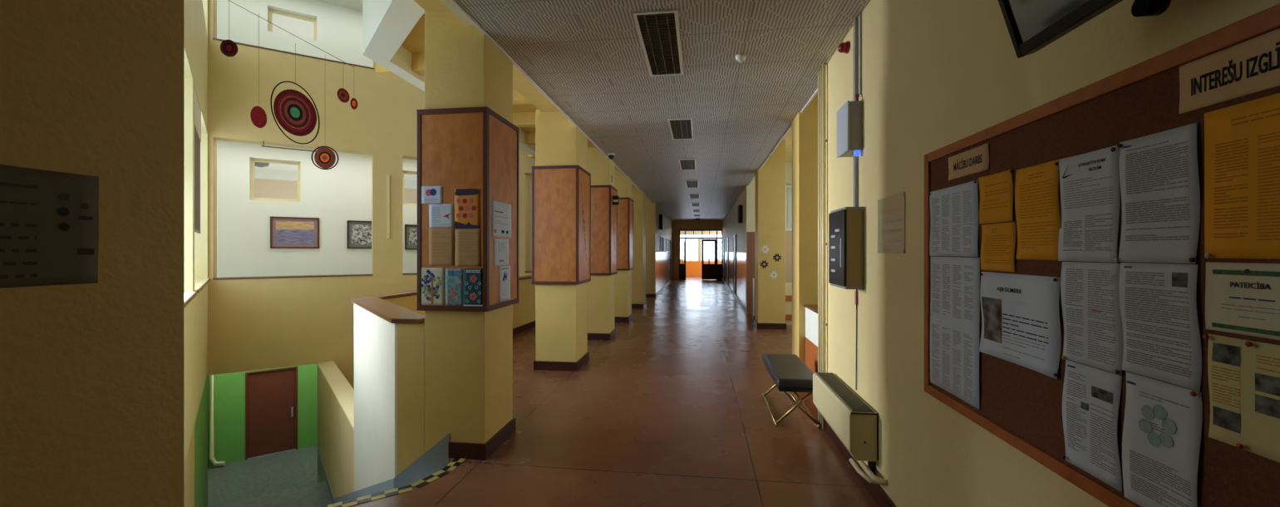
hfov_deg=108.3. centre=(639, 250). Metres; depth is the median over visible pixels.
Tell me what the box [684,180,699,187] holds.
recessed light
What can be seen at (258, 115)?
disc
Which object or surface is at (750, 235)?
door
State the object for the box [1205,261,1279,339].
certificate
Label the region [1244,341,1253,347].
pin
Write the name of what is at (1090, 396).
sheet
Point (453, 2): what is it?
trim
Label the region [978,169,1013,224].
notice
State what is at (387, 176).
batten
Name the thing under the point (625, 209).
column pinboard
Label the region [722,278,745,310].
baseboard
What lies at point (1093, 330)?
sheet
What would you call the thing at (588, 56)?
ceiling
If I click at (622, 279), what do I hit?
column
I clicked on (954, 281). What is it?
paper notice
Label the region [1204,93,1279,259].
notice
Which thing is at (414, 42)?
ceiling
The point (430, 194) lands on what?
card
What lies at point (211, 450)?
pipe
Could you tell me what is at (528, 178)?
wall
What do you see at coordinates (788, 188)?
window
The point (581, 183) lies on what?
chain
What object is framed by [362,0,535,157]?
wall
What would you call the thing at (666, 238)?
framed notice
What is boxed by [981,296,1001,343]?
photograph
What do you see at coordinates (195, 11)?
wall
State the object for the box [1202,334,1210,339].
pin
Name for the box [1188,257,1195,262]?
pin
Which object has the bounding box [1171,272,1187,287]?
photograph
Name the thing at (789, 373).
bench
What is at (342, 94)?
disc
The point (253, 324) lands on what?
wall
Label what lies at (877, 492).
baseboard
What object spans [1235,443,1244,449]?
pin
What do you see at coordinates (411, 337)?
wall
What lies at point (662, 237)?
framed notice
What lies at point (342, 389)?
trim
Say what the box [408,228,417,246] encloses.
painting
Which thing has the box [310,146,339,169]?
disc
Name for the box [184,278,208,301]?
trim
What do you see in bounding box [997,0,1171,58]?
television
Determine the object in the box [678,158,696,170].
recessed light
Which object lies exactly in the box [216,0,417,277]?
wall
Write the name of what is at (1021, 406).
cork board
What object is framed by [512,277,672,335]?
baseboard
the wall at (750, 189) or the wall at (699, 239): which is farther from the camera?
the wall at (699, 239)
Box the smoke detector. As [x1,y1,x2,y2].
[735,53,746,63]
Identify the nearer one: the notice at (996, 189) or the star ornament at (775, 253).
the notice at (996, 189)
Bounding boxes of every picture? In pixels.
[270,216,319,248]
[347,220,371,248]
[404,224,417,249]
[456,198,473,218]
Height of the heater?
0.310 m
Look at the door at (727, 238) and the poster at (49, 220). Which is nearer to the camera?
the poster at (49, 220)
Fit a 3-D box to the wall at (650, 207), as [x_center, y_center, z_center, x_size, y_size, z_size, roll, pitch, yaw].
[-0.818,-0.400,15.836,2.710,3.900,0.200,0,0,7]
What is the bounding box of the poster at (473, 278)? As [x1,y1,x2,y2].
[462,268,482,305]
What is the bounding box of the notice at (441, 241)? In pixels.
[428,227,454,265]
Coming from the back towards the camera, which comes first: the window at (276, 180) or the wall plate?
the window at (276, 180)
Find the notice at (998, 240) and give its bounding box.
[980,221,1016,271]
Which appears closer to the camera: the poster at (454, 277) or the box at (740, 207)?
the poster at (454, 277)
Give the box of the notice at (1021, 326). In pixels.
[979,271,1061,379]
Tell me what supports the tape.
on the floor at (672, 410)
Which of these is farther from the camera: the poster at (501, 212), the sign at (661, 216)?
the sign at (661, 216)
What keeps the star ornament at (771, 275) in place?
attached to the column at (770, 180)
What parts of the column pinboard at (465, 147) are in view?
panel, panel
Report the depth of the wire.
4.61 m
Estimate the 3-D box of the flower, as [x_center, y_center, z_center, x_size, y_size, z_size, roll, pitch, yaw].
[-1.231,0.270,3.414,0.057,0.188,0.001,0,0,7]
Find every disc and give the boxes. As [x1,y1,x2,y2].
[220,0,237,56]
[250,13,266,127]
[270,43,319,144]
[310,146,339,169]
[337,88,349,103]
[350,98,357,109]
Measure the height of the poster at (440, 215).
0.174 m
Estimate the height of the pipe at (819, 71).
3.180 m
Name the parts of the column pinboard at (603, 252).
panel, panel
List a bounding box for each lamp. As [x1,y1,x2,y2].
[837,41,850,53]
[853,149,861,156]
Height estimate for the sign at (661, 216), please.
0.550 m
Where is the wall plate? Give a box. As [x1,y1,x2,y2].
[877,192,905,253]
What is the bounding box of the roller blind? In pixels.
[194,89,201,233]
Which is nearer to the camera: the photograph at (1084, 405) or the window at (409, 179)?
the photograph at (1084, 405)
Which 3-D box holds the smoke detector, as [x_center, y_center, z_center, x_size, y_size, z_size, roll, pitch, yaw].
[0.842,-1.601,3.854,0.090,0.057,0.090,0,0,7]
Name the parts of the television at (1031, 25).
casing, bracket knob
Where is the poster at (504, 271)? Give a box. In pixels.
[499,265,510,301]
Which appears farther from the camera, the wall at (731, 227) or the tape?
the wall at (731, 227)
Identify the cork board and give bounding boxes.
[924,3,1279,506]
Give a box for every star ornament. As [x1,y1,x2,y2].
[760,260,767,268]
[761,245,768,253]
[769,270,777,278]
[772,253,781,261]
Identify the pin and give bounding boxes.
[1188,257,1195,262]
[1190,391,1197,396]
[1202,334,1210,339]
[1204,252,1211,258]
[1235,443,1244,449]
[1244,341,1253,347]
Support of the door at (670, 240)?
in the wall at (662, 259)
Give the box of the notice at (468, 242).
[455,229,481,266]
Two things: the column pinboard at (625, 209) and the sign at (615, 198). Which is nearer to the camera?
the sign at (615, 198)
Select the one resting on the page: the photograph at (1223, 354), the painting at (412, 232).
the photograph at (1223, 354)
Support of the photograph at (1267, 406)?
attached to the page
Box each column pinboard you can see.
[416,106,518,311]
[531,165,590,285]
[590,185,617,275]
[617,196,633,270]
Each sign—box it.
[612,195,619,205]
[659,214,663,229]
[1178,28,1279,113]
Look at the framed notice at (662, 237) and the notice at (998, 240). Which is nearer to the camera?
the notice at (998, 240)
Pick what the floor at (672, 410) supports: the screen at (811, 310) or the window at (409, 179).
the screen at (811, 310)
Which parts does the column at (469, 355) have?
baseboard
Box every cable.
[854,289,856,389]
[859,12,861,94]
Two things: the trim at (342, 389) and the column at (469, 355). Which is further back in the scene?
the trim at (342, 389)
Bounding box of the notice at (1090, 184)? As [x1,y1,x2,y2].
[1058,144,1120,262]
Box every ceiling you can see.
[315,0,362,11]
[400,13,792,162]
[454,0,870,221]
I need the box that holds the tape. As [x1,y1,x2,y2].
[321,457,465,506]
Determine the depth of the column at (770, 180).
9.18 m
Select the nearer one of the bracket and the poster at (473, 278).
the bracket
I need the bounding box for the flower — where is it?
[469,275,477,300]
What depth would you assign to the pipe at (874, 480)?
2.83 m
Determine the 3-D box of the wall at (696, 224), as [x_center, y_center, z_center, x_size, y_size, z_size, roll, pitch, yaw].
[3.127,-0.150,24.930,3.200,3.400,0.250,0,0,7]
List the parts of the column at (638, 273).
baseboard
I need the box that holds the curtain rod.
[261,141,315,152]
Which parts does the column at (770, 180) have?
baseboard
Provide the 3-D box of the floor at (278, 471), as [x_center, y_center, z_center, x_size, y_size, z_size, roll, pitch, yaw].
[-6.195,5.450,8.617,14.500,0.200,13.500,0,0,7]
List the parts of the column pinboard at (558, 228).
panel, panel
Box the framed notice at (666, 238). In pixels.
[665,238,667,251]
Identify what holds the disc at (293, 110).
hanging from the wire
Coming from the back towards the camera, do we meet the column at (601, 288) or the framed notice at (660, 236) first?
the framed notice at (660, 236)
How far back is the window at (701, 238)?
28.82 m
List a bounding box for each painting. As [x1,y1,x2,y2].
[275,229,314,244]
[351,224,371,244]
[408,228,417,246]
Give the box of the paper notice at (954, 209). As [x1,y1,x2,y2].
[929,179,978,256]
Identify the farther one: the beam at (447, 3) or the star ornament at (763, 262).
the star ornament at (763, 262)
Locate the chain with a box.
[580,182,586,260]
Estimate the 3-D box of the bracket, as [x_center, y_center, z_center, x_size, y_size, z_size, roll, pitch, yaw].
[1.471,1.380,2.935,0.034,0.140,0.040,0,0,7]
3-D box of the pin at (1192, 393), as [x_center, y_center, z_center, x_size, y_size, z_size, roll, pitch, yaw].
[1.217,0.314,1.015,0.011,0.012,0.011,0,0,-35]
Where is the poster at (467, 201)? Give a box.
[454,188,480,228]
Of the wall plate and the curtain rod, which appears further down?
the wall plate
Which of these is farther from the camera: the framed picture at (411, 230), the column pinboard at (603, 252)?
the framed picture at (411, 230)
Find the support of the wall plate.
attached to the wall at (937, 74)
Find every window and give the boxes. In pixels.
[251,158,300,201]
[268,8,316,40]
[402,171,417,205]
[686,238,712,261]
[785,185,792,230]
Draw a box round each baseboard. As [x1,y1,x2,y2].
[317,447,393,503]
[393,433,449,488]
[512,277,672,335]
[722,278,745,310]
[819,412,896,506]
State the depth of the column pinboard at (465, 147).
3.45 m
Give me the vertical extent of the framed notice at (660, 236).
0.600 m
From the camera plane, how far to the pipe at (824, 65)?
4.01 m
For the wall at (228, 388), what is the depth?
11.75 m
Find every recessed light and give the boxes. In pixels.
[632,9,683,76]
[667,118,693,139]
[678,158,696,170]
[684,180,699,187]
[689,193,699,198]
[690,202,699,206]
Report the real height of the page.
0.221 m
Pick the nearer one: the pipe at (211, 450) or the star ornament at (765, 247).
the star ornament at (765, 247)
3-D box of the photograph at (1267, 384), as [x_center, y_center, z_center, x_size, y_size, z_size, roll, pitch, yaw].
[1.206,0.257,0.881,0.001,0.035,0.057,0,0,7]
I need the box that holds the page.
[1207,334,1279,462]
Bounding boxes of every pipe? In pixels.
[208,374,226,465]
[817,70,820,422]
[820,68,822,424]
[822,63,827,429]
[849,457,887,485]
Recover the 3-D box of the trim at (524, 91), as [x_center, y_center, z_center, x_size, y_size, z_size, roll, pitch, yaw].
[-1.978,-2.000,5.046,1.980,0.380,21.500,0,0,7]
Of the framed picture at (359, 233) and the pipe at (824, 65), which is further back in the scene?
the framed picture at (359, 233)
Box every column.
[424,10,515,460]
[533,109,589,371]
[587,147,615,340]
[614,167,632,322]
[631,184,646,308]
[753,140,786,329]
[792,93,817,364]
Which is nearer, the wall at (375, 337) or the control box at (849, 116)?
the control box at (849, 116)
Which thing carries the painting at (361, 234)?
attached to the framed picture at (359, 233)
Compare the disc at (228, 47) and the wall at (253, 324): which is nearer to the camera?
the disc at (228, 47)
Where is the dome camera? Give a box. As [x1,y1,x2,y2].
[608,152,615,159]
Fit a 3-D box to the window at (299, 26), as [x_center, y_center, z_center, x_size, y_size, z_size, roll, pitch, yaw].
[-6.870,-4.445,9.163,0.770,0.490,0.050,0,0,-33]
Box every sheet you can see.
[1060,261,1123,375]
[1062,359,1122,492]
[1118,122,1200,263]
[1118,262,1202,391]
[1122,371,1202,506]
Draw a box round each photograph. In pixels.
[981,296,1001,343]
[1080,401,1088,411]
[1091,385,1112,403]
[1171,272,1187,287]
[1211,342,1240,366]
[1212,405,1240,433]
[1255,372,1279,396]
[1255,393,1279,418]
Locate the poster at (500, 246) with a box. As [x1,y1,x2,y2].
[493,238,508,265]
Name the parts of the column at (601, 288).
baseboard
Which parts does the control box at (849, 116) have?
lid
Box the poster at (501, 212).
[492,200,511,238]
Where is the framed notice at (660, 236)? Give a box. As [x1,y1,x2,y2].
[659,236,661,251]
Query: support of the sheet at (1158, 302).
attached to the cork board
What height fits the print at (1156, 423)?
0.103 m
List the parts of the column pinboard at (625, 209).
panel, panel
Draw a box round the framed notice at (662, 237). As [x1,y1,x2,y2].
[662,236,664,251]
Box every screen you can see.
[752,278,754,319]
[804,304,817,373]
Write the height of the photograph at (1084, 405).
0.020 m
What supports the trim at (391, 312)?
on the wall at (411, 337)
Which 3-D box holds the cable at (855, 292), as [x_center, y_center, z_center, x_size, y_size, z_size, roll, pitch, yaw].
[1.522,0.618,3.251,0.012,0.725,0.030,0,0,7]
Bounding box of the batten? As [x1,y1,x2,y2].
[386,175,389,238]
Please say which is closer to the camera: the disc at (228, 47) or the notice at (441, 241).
the notice at (441, 241)
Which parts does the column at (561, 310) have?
baseboard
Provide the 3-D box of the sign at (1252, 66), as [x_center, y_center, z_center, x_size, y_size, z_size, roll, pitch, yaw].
[1.194,-0.366,0.784,0.002,0.108,0.543,0,0,7]
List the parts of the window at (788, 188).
pane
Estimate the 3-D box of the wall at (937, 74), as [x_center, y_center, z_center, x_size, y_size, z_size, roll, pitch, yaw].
[1.137,-0.400,-0.954,0.300,3.900,10.400,0,0,7]
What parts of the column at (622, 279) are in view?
baseboard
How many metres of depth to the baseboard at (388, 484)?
5.10 m
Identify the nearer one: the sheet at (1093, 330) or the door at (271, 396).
the sheet at (1093, 330)
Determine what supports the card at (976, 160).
attached to the cork board
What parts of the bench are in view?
leg, floor rail, seat, seat frame, cross rod, leg, leg, floor rail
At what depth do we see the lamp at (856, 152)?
3.16 m
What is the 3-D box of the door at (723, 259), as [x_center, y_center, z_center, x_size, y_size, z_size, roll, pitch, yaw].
[4.159,0.500,23.006,0.059,2.100,0.900,0,0,7]
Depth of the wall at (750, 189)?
11.44 m
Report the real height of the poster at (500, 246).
0.210 m
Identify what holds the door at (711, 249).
in the wall at (696, 224)
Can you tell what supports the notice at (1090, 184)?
attached to the cork board
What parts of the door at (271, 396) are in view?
handle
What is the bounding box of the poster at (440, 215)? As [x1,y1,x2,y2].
[428,203,453,227]
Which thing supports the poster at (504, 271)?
attached to the column pinboard at (465, 147)
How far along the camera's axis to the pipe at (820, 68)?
4.12 m
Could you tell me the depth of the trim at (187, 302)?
4.71 m
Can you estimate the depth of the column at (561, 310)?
6.01 m
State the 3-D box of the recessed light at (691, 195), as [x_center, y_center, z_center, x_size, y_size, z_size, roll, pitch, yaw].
[1.616,-1.624,13.706,0.305,0.012,1.200,0,0,7]
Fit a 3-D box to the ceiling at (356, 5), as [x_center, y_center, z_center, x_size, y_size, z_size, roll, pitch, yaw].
[-5.055,-3.600,9.370,7.600,3.100,1.300,0,0,-33]
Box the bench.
[762,354,820,428]
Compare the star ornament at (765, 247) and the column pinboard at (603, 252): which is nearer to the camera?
the column pinboard at (603, 252)
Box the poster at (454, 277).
[445,268,462,305]
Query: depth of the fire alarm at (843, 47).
3.43 m
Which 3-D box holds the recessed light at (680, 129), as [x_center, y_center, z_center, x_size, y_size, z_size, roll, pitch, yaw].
[0.558,-1.624,6.195,0.305,0.012,1.030,0,0,7]
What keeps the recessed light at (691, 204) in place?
in the ceiling at (588, 56)
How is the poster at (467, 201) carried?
attached to the column pinboard at (465, 147)
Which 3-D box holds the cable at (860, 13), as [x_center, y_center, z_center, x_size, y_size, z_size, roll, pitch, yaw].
[1.513,-1.353,3.168,0.012,0.555,0.012,0,0,7]
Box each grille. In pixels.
[815,372,875,412]
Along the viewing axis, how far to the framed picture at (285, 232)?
9.03 m
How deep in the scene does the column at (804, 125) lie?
5.41 m
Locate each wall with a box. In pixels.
[0,0,184,506]
[184,0,207,506]
[207,0,535,389]
[207,363,317,467]
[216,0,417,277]
[317,303,397,497]
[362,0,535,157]
[384,278,535,475]
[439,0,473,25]
[524,174,531,270]
[645,196,655,294]
[655,203,671,292]
[671,220,722,280]
[685,239,700,261]
[722,188,745,305]
[745,161,792,312]
[826,0,1279,506]
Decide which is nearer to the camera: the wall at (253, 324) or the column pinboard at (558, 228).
the column pinboard at (558, 228)
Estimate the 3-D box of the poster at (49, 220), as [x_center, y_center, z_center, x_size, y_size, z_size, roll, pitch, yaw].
[-1.455,-0.057,1.124,0.003,0.283,0.217,0,0,7]
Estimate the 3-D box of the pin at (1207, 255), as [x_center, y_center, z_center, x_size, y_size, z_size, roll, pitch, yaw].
[1.213,0.010,0.987,0.011,0.012,0.011,0,0,-35]
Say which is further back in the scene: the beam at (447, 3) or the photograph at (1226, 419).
the beam at (447, 3)
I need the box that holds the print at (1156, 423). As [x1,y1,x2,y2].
[1138,405,1175,447]
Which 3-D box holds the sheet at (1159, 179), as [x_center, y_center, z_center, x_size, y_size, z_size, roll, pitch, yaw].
[1.233,-0.127,1.105,0.007,0.310,0.196,0,0,7]
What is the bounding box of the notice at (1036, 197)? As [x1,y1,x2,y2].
[1014,159,1061,260]
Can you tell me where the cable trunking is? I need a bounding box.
[853,17,858,206]
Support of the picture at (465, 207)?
on the poster at (467, 201)
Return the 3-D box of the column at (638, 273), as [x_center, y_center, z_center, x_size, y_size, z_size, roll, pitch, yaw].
[-0.112,-0.150,12.881,0.506,3.400,0.716,0,0,7]
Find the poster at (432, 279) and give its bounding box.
[420,267,444,305]
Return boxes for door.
[245,366,297,460]
[669,240,671,279]
[679,229,722,280]
[722,239,724,280]
[726,237,728,285]
[733,234,736,297]
[746,231,754,314]
[785,230,792,282]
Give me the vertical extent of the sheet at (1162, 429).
0.324 m
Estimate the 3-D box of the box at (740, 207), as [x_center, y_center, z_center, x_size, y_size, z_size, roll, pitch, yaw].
[2.869,-1.050,13.241,0.110,0.500,0.400,0,0,7]
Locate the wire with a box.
[230,0,354,67]
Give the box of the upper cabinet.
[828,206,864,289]
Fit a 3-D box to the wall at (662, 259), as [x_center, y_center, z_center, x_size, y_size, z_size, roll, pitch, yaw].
[1.018,-0.100,20.297,0.205,3.300,9.480,0,0,7]
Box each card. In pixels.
[420,186,443,203]
[948,142,989,180]
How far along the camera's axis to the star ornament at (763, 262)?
9.19 m
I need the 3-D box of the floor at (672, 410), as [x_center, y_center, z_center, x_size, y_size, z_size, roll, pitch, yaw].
[1.192,1.700,11.543,7.200,0.300,35.200,0,0,7]
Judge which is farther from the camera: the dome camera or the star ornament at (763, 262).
the star ornament at (763, 262)
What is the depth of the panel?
28.78 m
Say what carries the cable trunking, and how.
attached to the wall at (937, 74)
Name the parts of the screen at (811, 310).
white panel, panel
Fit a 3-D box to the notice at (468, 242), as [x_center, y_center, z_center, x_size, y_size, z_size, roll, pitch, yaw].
[-1.272,-0.024,3.420,0.203,0.277,0.002,0,0,7]
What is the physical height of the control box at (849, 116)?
0.426 m
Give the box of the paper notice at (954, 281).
[930,256,979,409]
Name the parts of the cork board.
frame rail, frame rail, frame rail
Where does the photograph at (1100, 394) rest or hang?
on the sheet at (1090, 396)
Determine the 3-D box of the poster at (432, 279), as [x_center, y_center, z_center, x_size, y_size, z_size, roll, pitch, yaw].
[-1.556,0.265,3.457,0.206,0.280,0.002,0,0,7]
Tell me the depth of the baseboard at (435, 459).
3.49 m
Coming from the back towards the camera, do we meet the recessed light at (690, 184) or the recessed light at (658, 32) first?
the recessed light at (690, 184)
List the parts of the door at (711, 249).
panel, pane, panel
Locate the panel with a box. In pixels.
[685,261,701,275]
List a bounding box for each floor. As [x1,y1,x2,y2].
[207,445,317,506]
[349,275,878,506]
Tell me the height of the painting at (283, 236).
0.440 m
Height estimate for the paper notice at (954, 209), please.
0.302 m
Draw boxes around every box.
[738,205,743,223]
[836,93,862,157]
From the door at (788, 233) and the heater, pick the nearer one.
the heater
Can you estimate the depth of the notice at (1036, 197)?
1.49 m
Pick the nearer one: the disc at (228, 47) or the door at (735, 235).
the disc at (228, 47)
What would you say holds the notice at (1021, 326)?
attached to the cork board
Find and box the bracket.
[867,461,876,478]
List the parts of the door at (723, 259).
frame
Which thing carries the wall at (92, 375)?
on the floor at (672, 410)
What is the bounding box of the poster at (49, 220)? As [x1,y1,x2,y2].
[0,164,98,288]
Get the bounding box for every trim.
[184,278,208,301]
[184,278,210,307]
[212,37,531,279]
[317,360,354,430]
[350,275,531,324]
[375,0,633,184]
[449,0,817,202]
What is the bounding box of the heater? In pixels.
[812,372,878,462]

